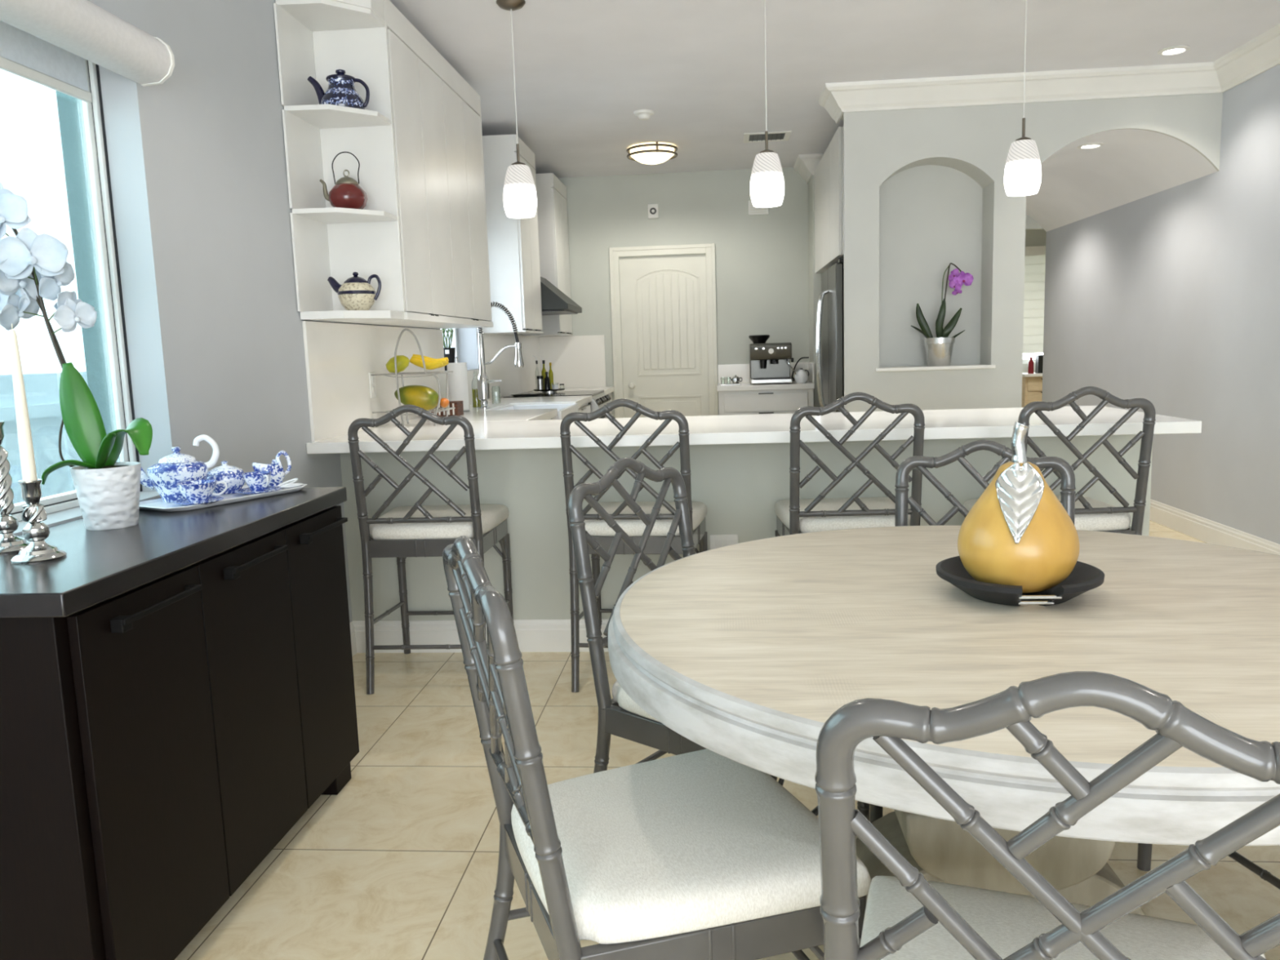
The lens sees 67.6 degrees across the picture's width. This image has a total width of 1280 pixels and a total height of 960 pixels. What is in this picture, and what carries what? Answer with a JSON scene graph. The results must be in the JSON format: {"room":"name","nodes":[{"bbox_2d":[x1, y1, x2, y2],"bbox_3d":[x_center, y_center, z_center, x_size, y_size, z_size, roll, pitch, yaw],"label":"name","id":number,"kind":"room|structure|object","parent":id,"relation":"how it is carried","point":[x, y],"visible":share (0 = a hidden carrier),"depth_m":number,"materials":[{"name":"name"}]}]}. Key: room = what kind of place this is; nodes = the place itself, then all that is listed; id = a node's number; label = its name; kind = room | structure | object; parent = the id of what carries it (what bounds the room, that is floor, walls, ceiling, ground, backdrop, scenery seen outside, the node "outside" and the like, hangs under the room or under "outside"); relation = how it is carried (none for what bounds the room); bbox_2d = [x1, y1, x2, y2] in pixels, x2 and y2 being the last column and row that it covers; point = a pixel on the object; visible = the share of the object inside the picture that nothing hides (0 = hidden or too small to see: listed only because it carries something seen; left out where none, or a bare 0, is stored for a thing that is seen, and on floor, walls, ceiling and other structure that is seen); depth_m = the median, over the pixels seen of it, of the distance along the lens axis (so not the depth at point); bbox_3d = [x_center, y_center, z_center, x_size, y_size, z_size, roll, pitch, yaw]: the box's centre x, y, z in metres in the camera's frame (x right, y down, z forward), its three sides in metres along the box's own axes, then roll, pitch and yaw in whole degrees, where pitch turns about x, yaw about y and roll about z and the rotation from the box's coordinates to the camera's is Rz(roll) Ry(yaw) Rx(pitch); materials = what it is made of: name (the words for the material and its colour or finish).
{"room":"dining room","nodes":[
{"label":"dining room","id":0,"kind":"room"},
{"bbox_2d":[13,0,533,622],"bbox_3d":[-1.501,-0.423,2.572,0.230,2.740,12.350,-1,8,5],"label":"wall","id":1,"kind":"structure","parent":0,"point":[197,157],"depth_m":3.02,"materials":[{"name":"paint"}]},
{"bbox_2d":[0,58,142,521],"bbox_3d":[-1.587,-0.441,1.741,0.051,1.235,2.001,-1,8,5],"label":"window","id":2,"kind":"structure","parent":1,"relation":"in","point":[54,151],"depth_m":2.54,"materials":[{"name":"white glass"}]},
{"bbox_2d":[0,0,174,102],"bbox_3d":[-1.487,-1.005,1.710,0.230,0.181,1.950,-1,8,5],"label":"roller shade","id":3,"kind":"object","parent":2,"relation":"attached to","point":[47,43],"visible":1,"depth_m":2.40,"materials":[{"name":"fabric"}]},
{"bbox_2d":[273,0,404,321],"bbox_3d":[-1.150,-1.257,3.690,0.307,1.258,0.318,-1,8,5],"label":"corner shelf unit","id":4,"kind":"object","parent":1,"relation":"attached to","point":[295,20],"visible":1,"depth_m":3.67,"materials":[{"name":"white paint"}]},
{"bbox_2d":[307,69,369,109],"bbox_3d":[-1.160,-1.497,3.696,0.178,0.167,0.178,-9,11,-44],"label":"teapot","id":5,"kind":"object","parent":4,"relation":"on","point":[341,91],"visible":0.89,"depth_m":3.65,"materials":[{"name":"blue ceramic"}]},
{"bbox_2d":[319,151,367,208],"bbox_3d":[-1.149,-1.162,3.739,0.156,0.234,0.147,-8,10,-40],"label":"teapot","id":6,"kind":"object","parent":4,"relation":"on","point":[346,193],"visible":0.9,"depth_m":3.70,"materials":[{"name":"ceramic"}]},
{"bbox_2d":[327,271,381,310],"bbox_3d":[-1.130,-0.746,3.792,0.160,0.155,0.156,-9,10,-41],"label":"teapot","id":7,"kind":"object","parent":4,"relation":"on","point":[356,293],"visible":0.85,"depth_m":3.75,"materials":[{"name":"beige ceramic"}]},
{"bbox_2d":[312,0,493,328],"bbox_3d":[-1.071,-1.384,4.607,0.315,1.258,1.538,-1,8,5],"label":"upper cabinet","id":8,"kind":"object","parent":1,"relation":"attached to","point":[424,168],"visible":0.92,"depth_m":4.06,"materials":[{"name":"white paint"}]},
{"bbox_2d":[302,320,541,441],"bbox_3d":[-1.084,-0.711,6.091,0.013,0.464,4.845,-1,8,5],"label":"backsplash","id":9,"kind":"structure","parent":1,"relation":"attached to","point":[340,357],"depth_m":4.36,"materials":[{"name":"stone"}]},
{"bbox_2d":[440,328,455,370],"bbox_3d":[-1.179,-0.803,5.861,0.097,0.262,0.097,2,8,24],"label":"potted plant","id":10,"kind":"object","parent":1,"relation":"on","point":[451,356],"visible":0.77,"depth_m":5.83,"materials":[{"name":"green plant"}]},
{"bbox_2d":[442,328,458,362],"bbox_3d":[-1.268,-1.134,5.888,0.040,0.920,0.830,-1,8,5],"label":"window","id":11,"kind":"structure","parent":1,"relation":"in","point":[455,340],"depth_m":6.29,"materials":[{"name":"white glass"}]},
{"bbox_2d":[481,133,543,334],"bbox_3d":[-0.905,-1.654,6.611,0.317,1.267,0.642,-1,8,5],"label":"upper cabinet","id":12,"kind":"object","parent":1,"relation":"attached to","point":[513,255],"visible":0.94,"depth_m":6.33,"materials":[{"name":"white paint"}]},
{"bbox_2d":[522,173,573,337],"bbox_3d":[-0.789,-1.849,8.013,0.317,1.267,0.682,-1,8,5],"label":"upper cabinet","id":13,"kind":"object","parent":1,"relation":"attached to","point":[551,193],"visible":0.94,"depth_m":7.70,"materials":[{"name":"white paint"}]},
{"bbox_2d":[540,276,582,315],"bbox_3d":[-0.753,-1.850,7.281,0.480,1.150,0.740,-1,8,5],"label":"range hood","id":14,"kind":"object","parent":1,"relation":"attached to","point":[554,301],"visible":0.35,"depth_m":7.01,"materials":[{"name":"silver metal"}]},
{"bbox_2d":[539,167,809,417],"bbox_3d":[0.505,-1.282,8.416,2.810,2.740,0.150,-1,8,5],"label":"wall","id":15,"kind":"structure","parent":0,"point":[762,261],"depth_m":8.24,"materials":[{"name":"paint"}]},
{"bbox_2d":[539,334,606,387],"bbox_3d":[-0.594,-1.043,8.456,0.576,0.454,0.013,-1,8,5],"label":"backsplash","id":16,"kind":"structure","parent":15,"relation":"attached to","point":[577,361],"depth_m":8.45,"materials":[{"name":"stone"}]},
{"bbox_2d":[608,243,718,417],"bbox_3d":[0.221,-0.965,8.396,0.915,2.135,0.022,-1,8,5],"label":"trim","id":17,"kind":"structure","parent":15,"relation":"attached to","point":[615,253],"depth_m":8.32,"materials":[{"name":"white paint"}]},
{"bbox_2d":[618,253,709,417],"bbox_3d":[0.224,-0.928,8.427,0.755,2.055,0.110,-1,8,5],"label":"door","id":18,"kind":"structure","parent":15,"relation":"in","point":[664,298],"depth_m":8.39,"materials":[{"name":"white paint"}]},
{"bbox_2d":[748,200,768,214],"bbox_3d":[1.008,-2.321,8.145,0.170,0.120,0.019,-1,8,5],"label":"air vent","id":19,"kind":"object","parent":15,"relation":"in","point":[753,210],"visible":0.7,"depth_m":8.14,"materials":[{"name":"white paint"}]},
{"bbox_2d":[718,361,814,383],"bbox_3d":[1.059,-0.904,8.118,0.789,0.164,0.449,-1,8,5],"label":"backsplash","id":20,"kind":"structure","parent":15,"relation":"attached to","point":[727,371],"depth_m":8.34,"materials":[{"name":"stone"}]},
{"bbox_2d":[174,520,1279,959],"bbox_3d":[2.569,0.671,4.186,8.020,0.120,15.900,-1,8,5],"label":"floor","id":21,"kind":"structure","parent":0,"point":[401,863],"depth_m":2.45,"materials":[{"name":"tile"}]},
{"bbox_2d":[0,487,359,959],"bbox_3d":[-1.131,0.545,2.276,0.508,0.880,1.230,-1,8,5],"label":"sideboard","id":22,"kind":"object","parent":21,"relation":"on","point":[177,691],"visible":0.98,"depth_m":1.91,"materials":[{"name":"brown wood"}]},
{"bbox_2d":[0,421,29,554],"bbox_3d":[-1.316,0.014,1.969,0.094,0.266,0.094,-1,8,5],"label":"candlestick","id":23,"kind":"object","parent":22,"relation":"on","point":[10,543],"visible":0.99,"depth_m":1.97,"materials":[{"name":"silver metal"}]},
{"bbox_2d":[10,479,66,564],"bbox_3d":[-1.187,0.078,1.876,0.094,0.156,0.094,-1,8,5],"label":"candlestick","id":24,"kind":"object","parent":22,"relation":"on","point":[36,531],"visible":0.99,"depth_m":1.86,"materials":[{"name":"silver metal"}]},
{"bbox_2d":[8,323,37,480],"bbox_3d":[-1.194,-0.136,1.847,0.025,0.327,0.025,-1,8,5],"label":"taper candle","id":25,"kind":"object","parent":24,"relation":"on","point":[28,471],"visible":0.94,"depth_m":1.84,"materials":[{"name":"beige wax"}]},
{"bbox_2d":[17,479,42,504],"bbox_3d":[-1.188,0.023,1.869,0.040,0.046,0.040,-1,8,5],"label":"cup","id":26,"kind":"object","parent":24,"relation":"on","point":[31,491],"depth_m":1.86,"materials":[{"name":"silver metal"}]},
{"bbox_2d":[0,182,152,530],"bbox_3d":[-1.346,-0.287,2.185,0.382,0.804,0.204,-1,8,5],"label":"potted orchid","id":27,"kind":"object","parent":22,"relation":"on","point":[33,267],"visible":0.99,"depth_m":2.19,"materials":[{"name":"white plant"}]},
{"bbox_2d":[139,483,307,511],"bbox_3d":[-1.146,0.045,2.633,0.210,0.014,0.450,3,9,30],"label":"serving tray","id":28,"kind":"object","parent":22,"relation":"on","point":[157,504],"visible":0.5,"depth_m":2.54,"materials":[{"name":"white ceramic"}]},
{"bbox_2d":[140,434,219,502],"bbox_3d":[-1.253,-0.032,2.584,0.166,0.174,0.160,2,9,28],"label":"teapot","id":29,"kind":"object","parent":28,"relation":"on","point":[175,468],"visible":0.8,"depth_m":2.54,"materials":[{"name":"white ceramic"}]},
{"bbox_2d":[172,496,223,506],"bbox_3d":[-1.154,0.058,2.502,0.124,0.012,0.124,-1,8,5],"label":"saucer","id":30,"kind":"object","parent":28,"relation":"on","point":[184,502],"visible":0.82,"depth_m":2.49,"materials":[{"name":"blue ceramic"}]},
{"bbox_2d":[176,479,227,502],"bbox_3d":[-1.154,0.031,2.501,0.098,0.052,0.104,2,9,25],"label":"teacup","id":31,"kind":"object","parent":30,"relation":"on","point":[195,491],"visible":0.97,"depth_m":2.47,"materials":[{"name":"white ceramic"}]},
{"bbox_2d":[206,460,245,493],"bbox_3d":[-1.173,-0.010,2.708,0.109,0.091,0.109,-1,8,5],"label":"sugar bowl","id":32,"kind":"object","parent":28,"relation":"on","point":[233,476],"visible":0.76,"depth_m":2.67,"materials":[{"name":"ceramic"}]},
{"bbox_2d":[234,485,281,495],"bbox_3d":[-1.065,0.032,2.670,0.124,0.012,0.124,-1,8,5],"label":"saucer","id":33,"kind":"object","parent":28,"relation":"on","point":[269,488],"visible":0.72,"depth_m":2.67,"materials":[{"name":"blue ceramic"}]},
{"bbox_2d":[241,471,271,492],"bbox_3d":[-1.065,0.006,2.663,0.077,0.052,0.082,-3,8,-10],"label":"teacup","id":34,"kind":"object","parent":33,"relation":"on","point":[257,481],"visible":0.99,"depth_m":2.64,"materials":[{"name":"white ceramic"}]},
{"bbox_2d":[252,450,291,486],"bbox_3d":[-1.075,-0.031,2.793,0.097,0.104,0.085,-3,8,-8],"label":"creamer","id":35,"kind":"object","parent":28,"relation":"on","point":[277,473],"visible":0.73,"depth_m":2.77,"materials":[{"name":"blue ceramic"}]},
{"bbox_2d":[347,404,513,693],"bbox_3d":[-0.802,0.232,3.757,0.487,1.085,0.519,-1,8,4],"label":"bar stool","id":36,"kind":"object","parent":21,"relation":"on","point":[402,532],"visible":0.84,"depth_m":3.56,"materials":[{"name":"grey wood"}]},
{"bbox_2d":[368,504,508,539],"bbox_3d":[-0.802,0.157,3.781,0.487,0.072,0.451,-1,8,4],"label":"seat cushion","id":37,"kind":"object","parent":36,"relation":"on","point":[444,522],"depth_m":3.57,"materials":[{"name":"fabric"}]},
{"bbox_2d":[503,390,613,418],"bbox_3d":[-0.597,-0.199,7.396,0.723,0.940,0.770,-1,8,5],"label":"electric range","id":38,"kind":"object","parent":21,"relation":"on","point":[599,398],"visible":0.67,"depth_m":7.17,"materials":[{"name":"grey metal"}]},
{"bbox_2d":[503,390,604,397],"bbox_3d":[-0.643,-0.657,7.336,0.650,0.014,0.770,-1,8,5],"label":"cooktop","id":39,"kind":"object","parent":38,"relation":"in","point":[595,393],"depth_m":7.25,"materials":[{"name":"black glass"}]},
{"bbox_2d":[608,392,612,413],"bbox_3d":[-0.580,-0.280,8.168,0.630,0.892,0.750,-1,8,5],"label":"base cabinet","id":40,"kind":"object","parent":21,"relation":"on","point":[610,393],"visible":0.02,"depth_m":8.39,"materials":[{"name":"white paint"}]},
{"bbox_2d":[530,386,613,395],"bbox_3d":[-0.580,-0.744,8.101,0.640,0.043,0.755,-1,8,5],"label":"countertop","id":41,"kind":"structure","parent":40,"relation":"on","point":[607,390],"depth_m":8.10,"materials":[{"name":"white stone"}]},
{"bbox_2d":[560,398,707,692],"bbox_3d":[-0.006,0.216,3.684,0.488,1.085,0.519,-1,8,10],"label":"bar stool","id":42,"kind":"object","parent":21,"relation":"on","point":[622,513],"visible":0.57,"depth_m":3.48,"materials":[{"name":"grey wood"}]},
{"bbox_2d":[583,501,706,536],"bbox_3d":[-0.003,0.141,3.708,0.487,0.072,0.451,-1,8,10],"label":"seat cushion","id":43,"kind":"object","parent":42,"relation":"on","point":[628,520],"depth_m":3.51,"materials":[{"name":"fabric"}]},
{"bbox_2d":[442,535,871,959],"bbox_3d":[0.007,0.551,1.618,0.585,0.981,0.513,-5,8,-19],"label":"dining chair","id":44,"kind":"object","parent":21,"relation":"on","point":[700,855],"visible":0.98,"depth_m":1.47,"materials":[{"name":"white fabric"}]},
{"bbox_2d":[511,748,871,944],"bbox_3d":[0.050,0.599,1.639,0.497,0.072,0.512,-5,8,-19],"label":"seat cushion","id":45,"kind":"object","parent":44,"relation":"on","point":[704,844],"depth_m":1.50,"materials":[{"name":"fabric"}]},
{"bbox_2d":[567,457,869,821],"bbox_3d":[0.195,0.444,2.365,0.585,0.981,0.513,4,10,38],"label":"dining chair","id":46,"kind":"object","parent":21,"relation":"on","point":[620,716],"visible":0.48,"depth_m":2.33,"materials":[{"name":"grey wood"}]},
{"bbox_2d":[612,680,659,722],"bbox_3d":[0.232,0.498,2.345,0.497,0.072,0.512,4,10,38],"label":"seat cushion","id":47,"kind":"object","parent":46,"relation":"on","point":[624,707],"depth_m":2.27,"materials":[{"name":"fabric"}]},
{"bbox_2d":[718,388,813,415],"bbox_3d":[1.062,-0.328,8.126,0.770,0.893,0.583,-1,8,5],"label":"base cabinet","id":48,"kind":"object","parent":21,"relation":"on","point":[783,401],"visible":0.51,"depth_m":7.80,"materials":[{"name":"white paint"}]},
{"bbox_2d":[716,381,814,391],"bbox_3d":[1.044,-0.790,8.054,0.785,0.043,0.578,-1,8,5],"label":"countertop","id":49,"kind":"structure","parent":48,"relation":"on","point":[793,385],"depth_m":7.78,"materials":[{"name":"white stone"}]},
{"bbox_2d":[748,334,795,383],"bbox_3d":[1.101,-1.012,7.979,0.378,0.397,0.390,-1,8,5],"label":"espresso machine","id":50,"kind":"object","parent":49,"relation":"on","point":[769,362],"visible":1,"depth_m":7.86,"materials":[{"name":"grey metal"}]},
{"bbox_2d":[815,258,844,412],"bbox_3d":[1.742,-0.638,6.808,0.959,1.780,0.910,-1,8,5],"label":"refrigerator","id":51,"kind":"object","parent":21,"relation":"on","point":[829,336],"visible":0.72,"depth_m":6.60,"materials":[{"name":"silver metal"}]},
{"bbox_2d":[774,391,924,536],"bbox_3d":[0.778,0.200,3.618,0.488,1.085,0.519,-2,8,2],"label":"bar stool","id":52,"kind":"object","parent":21,"relation":"on","point":[794,515],"visible":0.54,"depth_m":3.38,"materials":[{"name":"grey wood"}]},
{"bbox_2d":[774,497,910,533],"bbox_3d":[0.777,0.125,3.642,0.487,0.072,0.451,-2,8,2],"label":"seat cushion","id":53,"kind":"object","parent":52,"relation":"on","point":[827,515],"depth_m":3.43,"materials":[{"name":"fabric"}]},
{"bbox_2d":[608,524,1279,915],"bbox_3d":[0.721,0.600,1.878,1.546,0.760,1.546,4,9,35],"label":"dining table","id":54,"kind":"object","parent":21,"relation":"on","point":[745,651],"visible":0.78,"depth_m":1.55,"materials":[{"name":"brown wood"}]},
{"bbox_2d":[935,555,1104,605],"bbox_3d":[0.725,0.195,1.838,0.300,0.053,0.296,-1,8,5],"label":"serving dish","id":55,"kind":"object","parent":54,"relation":"on","point":[1084,577],"visible":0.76,"depth_m":1.75,"materials":[{"name":"black ceramic"}]},
{"bbox_2d":[957,422,1079,592],"bbox_3d":[0.717,0.051,1.815,0.217,0.323,0.220,1,8,22],"label":"pear","id":56,"kind":"object","parent":55,"relation":"in","point":[1018,532],"visible":0.98,"depth_m":1.75,"materials":[{"name":"yellow ceramic"}]},
{"bbox_2d":[869,439,1075,823],"bbox_3d":[0.870,0.413,2.433,0.513,0.981,0.585,1,8,19],"label":"dining chair","id":57,"kind":"object","parent":21,"relation":"on","point":[1067,474],"visible":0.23,"depth_m":2.63,"materials":[{"name":"grey wood"}]},
{"bbox_2d":[1021,372,1042,407],"bbox_3d":[4.618,-0.784,10.805,0.700,0.850,0.500,-1,8,5],"label":"drawer unit","id":58,"kind":"object","parent":21,"relation":"on","point":[1032,384],"visible":0.12,"depth_m":10.58,"materials":[{"name":"brown wood"}]},
{"bbox_2d":[814,671,1279,959],"bbox_3d":[0.488,0.606,1.106,0.513,0.981,0.585,1,8,21],"label":"dining chair","id":59,"kind":"object","parent":21,"relation":"on","point":[908,916],"visible":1,"depth_m":0.85,"materials":[{"name":"grey wood"}]},
{"bbox_2d":[859,875,1265,959],"bbox_3d":[0.506,0.651,1.154,0.512,0.072,0.497,1,8,21],"label":"seat cushion","id":60,"kind":"object","parent":59,"relation":"on","point":[1007,922],"depth_m":1.28,"materials":[{"name":"fabric"}]},
{"bbox_2d":[963,386,1155,535],"bbox_3d":[1.512,0.192,3.510,0.488,1.085,0.519,-2,8,-1],"label":"bar stool","id":61,"kind":"object","parent":21,"relation":"on","point":[1091,514],"visible":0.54,"depth_m":3.25,"materials":[{"name":"grey wood"}]},
{"bbox_2d":[963,495,1130,531],"bbox_3d":[1.509,0.116,3.534,0.487,0.072,0.451,-2,8,-1],"label":"seat cushion","id":62,"kind":"object","parent":61,"relation":"on","point":[1100,516],"depth_m":3.32,"materials":[{"name":"fabric"}]},
{"bbox_2d":[1137,843,1279,889],"bbox_3d":[1.489,0.450,2.012,0.585,0.981,0.513,-3,8,-10],"label":"dining chair","id":63,"kind":"object","parent":21,"relation":"on","point":[1144,850],"visible":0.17,"depth_m":1.98,"materials":[{"name":"grey wood"}]},
{"bbox_3d":[-0.842,0.107,5.083,0.625,0.812,0.890,-1,8,5],"label":"base cabinet","id":64,"kind":"object","parent":21,"relation":"on","visible":0},
{"bbox_2d":[400,395,591,423],"bbox_3d":[-0.777,-0.420,5.763,0.668,0.043,2.403,-1,8,5],"label":"countertop","id":65,"kind":"structure","parent":64,"relation":"on","point":[476,414],"depth_m":5.36,"materials":[{"name":"white stone"}]},
{"bbox_2d":[429,400,463,416],"bbox_3d":[-1.044,-0.378,5.076,0.185,0.075,0.124,-1,8,5],"label":"wooden box","id":66,"kind":"object","parent":65,"relation":"on","point":[459,410],"visible":0.38,"depth_m":5.02,"materials":[{"name":"brown wood"}]},
{"bbox_2d":[446,356,470,412],"bbox_3d":[-1.024,-0.539,5.378,0.120,0.312,0.120,-1,8,5],"label":"paper towel roll","id":67,"kind":"object","parent":65,"relation":"on","point":[458,390],"visible":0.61,"depth_m":5.33,"materials":[{"name":"white paper"}]},
{"bbox_2d":[476,301,524,408],"bbox_3d":[-0.828,-0.738,5.642,0.286,0.622,0.072,-1,8,3],"label":"kitchen faucet","id":68,"kind":"object","parent":65,"relation":"on","point":[483,386],"visible":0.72,"depth_m":5.63,"materials":[{"name":"silver metal"}]},
{"bbox_2d":[496,403,578,419],"bbox_3d":[-0.636,-0.326,5.811,0.440,0.228,0.690,-1,8,5],"label":"farmhouse sink","id":69,"kind":"object","parent":65,"relation":"in","point":[563,410],"visible":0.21,"depth_m":6.11,"materials":[{"name":"white ceramic"}]},
{"bbox_2d":[339,435,1152,621],"bbox_3d":[0.404,0.233,4.162,3.270,0.892,0.480,-1,8,5],"label":"wall","id":70,"kind":"structure","parent":0,"point":[740,486],"depth_m":3.94,"materials":[{"name":"paint"}]},
{"bbox_2d":[351,618,608,653],"bbox_3d":[0.424,0.608,4.204,3.286,0.137,0.496,-1,8,5],"label":"baseboard","id":71,"kind":"structure","parent":70,"relation":"attached to","point":[532,635],"depth_m":4.06,"materials":[{"name":"white paint"}]},
{"bbox_2d":[709,533,737,549],"bbox_3d":[0.344,0.258,3.923,0.116,0.072,0.009,-1,8,5],"label":"wall outlet","id":72,"kind":"object","parent":70,"relation":"attached to","point":[716,541],"visible":0.71,"depth_m":3.92,"materials":[{"name":"white paint"}]},
{"bbox_2d":[306,405,1201,453],"bbox_3d":[0.395,-0.218,4.002,3.293,0.043,0.935,-1,8,5],"label":"countertop","id":73,"kind":"structure","parent":70,"relation":"on","point":[980,423],"depth_m":3.65,"materials":[{"name":"white stone"}]},
{"bbox_2d":[370,328,455,426],"bbox_3d":[-1.050,-0.474,4.415,0.328,0.441,0.213,-1,8,5],"label":"fruit stand","id":74,"kind":"object","parent":73,"relation":"on","point":[437,408],"visible":0.84,"depth_m":4.32,"materials":[{"name":"grey metal"}]},
{"bbox_2d":[386,355,409,373],"bbox_3d":[-1.110,-0.530,4.384,0.107,0.080,0.076,-2,8,-2],"label":"mango","id":75,"kind":"object","parent":74,"relation":"on","point":[402,362],"visible":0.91,"depth_m":4.36,"materials":[{"name":"yellow food"}]},
{"bbox_2d":[370,371,453,377],"bbox_3d":[-1.050,-0.486,4.415,0.328,0.019,0.207,-1,8,5],"label":"wire tray","id":76,"kind":"object","parent":74,"relation":"on","point":[433,373],"depth_m":4.32,"materials":[{"name":"grey metal"}]},
{"bbox_2d":[372,407,455,415],"bbox_3d":[-1.045,-0.318,4.438,0.328,0.019,0.207,-1,8,5],"label":"wire tray","id":77,"kind":"object","parent":74,"relation":"on","point":[437,409],"depth_m":4.35,"materials":[{"name":"grey metal"}]},
{"bbox_2d":[394,385,438,410],"bbox_3d":[-1.031,-0.379,4.418,0.201,0.119,0.113,-2,8,-2],"label":"papaya","id":78,"kind":"object","parent":74,"relation":"on","point":[425,397],"visible":0.85,"depth_m":4.38,"materials":[{"name":"green food"}]},
{"bbox_2d":[409,354,448,369],"bbox_3d":[-0.970,-0.545,4.404,0.172,0.074,0.145,-1,8,5],"label":"banana bunch","id":79,"kind":"object","parent":74,"relation":"on","point":[431,363],"visible":0.94,"depth_m":4.37,"materials":[{"name":"yellow food"}]},
{"bbox_2d":[808,174,822,407],"bbox_3d":[1.663,-1.268,8.044,0.440,2.740,0.400,-1,8,5],"label":"wall","id":80,"kind":"structure","parent":0,"point":[815,279],"depth_m":7.90,"materials":[{"name":"paint"}]},
{"bbox_2d":[793,153,823,183],"bbox_3d":[1.547,-2.546,7.815,0.540,0.140,0.520,-1,8,5],"label":"trim","id":81,"kind":"structure","parent":80,"relation":"attached to","point":[805,165],"depth_m":7.65,"materials":[{"name":"white paint"}]},
{"bbox_2d":[389,0,1279,177],"bbox_3d":[0.790,-1.887,2.180,4.920,0.120,12.350,-1,8,5],"label":"ceiling","id":82,"kind":"structure","parent":0,"point":[583,68],"depth_m":4.95,"materials":[{"name":"paint"}]},
{"bbox_2d":[496,0,537,218],"bbox_3d":[-0.538,-1.601,4.148,0.147,0.893,0.147,-1,8,5],"label":"pendant light","id":83,"kind":"object","parent":82,"relation":"hanging from","point":[520,199],"visible":1,"depth_m":4.14,"materials":[{"name":"white glass"}]},
{"bbox_2d":[626,142,677,164],"bbox_3d":[0.092,-2.416,7.124,0.381,0.120,0.381,-1,8,5],"label":"flush ceiling light","id":84,"kind":"object","parent":82,"relation":"attached to","point":[646,153],"visible":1,"depth_m":7.02,"materials":[{"name":"white glass"}]},
{"bbox_2d":[742,130,791,142],"bbox_3d":[0.911,-2.465,6.876,0.330,0.008,0.300,-1,8,5],"label":"ceiling vent","id":85,"kind":"object","parent":82,"relation":"in","point":[754,137],"visible":0.9,"depth_m":6.87,"materials":[{"name":"white metal"}]},
{"bbox_2d":[750,0,784,207],"bbox_3d":[0.534,-1.622,4.056,0.147,0.893,0.147,-1,8,5],"label":"pendant light","id":86,"kind":"object","parent":82,"relation":"hanging from","point":[766,181],"visible":1,"depth_m":4.05,"materials":[{"name":"white glass"}]},
{"bbox_2d":[1004,0,1041,196],"bbox_3d":[1.594,-1.644,3.966,0.147,0.893,0.147,-1,8,5],"label":"pendant light","id":87,"kind":"object","parent":82,"relation":"hanging from","point":[1023,168],"visible":1,"depth_m":3.96,"materials":[{"name":"white glass"}]},
{"bbox_2d":[1157,44,1190,55],"bbox_3d":[2.836,-2.280,5.082,0.154,0.011,0.154,-1,8,5],"label":"recessed light","id":88,"kind":"object","parent":82,"relation":"in","point":[1174,50],"visible":1,"depth_m":5.07,"materials":[{"name":"white paint"}]},
{"bbox_2d":[840,93,1222,412],"bbox_3d":[2.325,-1.004,5.944,2.136,2.740,0.450,-1,8,5],"label":"wall","id":89,"kind":"structure","parent":0,"point":[924,193],"depth_m":5.77,"materials":[{"name":"paint"}]},
{"bbox_2d":[813,126,844,273],"bbox_3d":[1.773,-1.976,6.909,0.860,0.800,1.610,-1,8,5],"label":"upper cabinet","id":90,"kind":"object","parent":89,"relation":"attached to","point":[828,173],"visible":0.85,"depth_m":6.67,"materials":[{"name":"white paint"}]},
{"bbox_2d":[875,364,995,371],"bbox_3d":[1.798,-0.694,5.914,0.706,0.021,0.270,-1,8,5],"label":"trim","id":91,"kind":"structure","parent":89,"relation":"attached to","point":[966,366],"depth_m":5.79,"materials":[{"name":"white paint"}]},
{"bbox_2d":[911,262,973,366],"bbox_3d":[1.843,-1.013,5.871,0.376,0.620,0.188,-1,8,5],"label":"potted orchid","id":92,"kind":"object","parent":91,"relation":"on","point":[939,350],"visible":1,"depth_m":5.84,"materials":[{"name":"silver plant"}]},
{"bbox_2d":[1022,214,1046,373],"bbox_3d":[4.359,-1.458,9.695,4.900,2.500,3.050,-1,8,5],"label":"wall","id":93,"kind":"structure","parent":0,"point":[1035,234],"depth_m":10.89,"materials":[{"name":"paint"}]},
{"bbox_2d":[1022,245,1045,353],"bbox_3d":[4.604,-2.059,10.938,1.440,1.200,0.070,-1,8,5],"label":"blind","id":94,"kind":"object","parent":93,"relation":"attached to","point":[1035,256],"visible":0.13,"depth_m":10.93,"materials":[{"name":"white fabric"}]},
{"bbox_2d":[1026,128,1217,231],"bbox_3d":[2.919,-2.261,7.003,1.080,0.572,2.940,-1,8,5],"label":"ceiling","id":95,"kind":"structure","parent":0,"point":[1131,165],"depth_m":6.41,"materials":[{"name":"paint"}]},
{"bbox_2d":[817,23,1279,123],"bbox_3d":[1.832,-1.631,1.016,2.256,0.140,9.750,-1,8,5],"label":"trim","id":96,"kind":"structure","parent":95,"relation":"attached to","point":[1260,54],"depth_m":5.47,"materials":[{"name":"white paint"}]},
{"bbox_2d":[1041,64,1279,544],"bbox_3d":[3.167,-0.537,2.313,0.140,2.740,12.630,-1,8,5],"label":"wall","id":97,"kind":"structure","parent":0,"point":[1170,298],"depth_m":5.79,"materials":[{"name":"paint"}]},
{"bbox_2d":[1149,498,1279,555],"bbox_3d":[3.139,0.740,2.594,0.016,0.137,12.430,-1,8,5],"label":"baseboard","id":98,"kind":"structure","parent":97,"relation":"attached to","point":[1205,530],"depth_m":5.73,"materials":[{"name":"white paint"}]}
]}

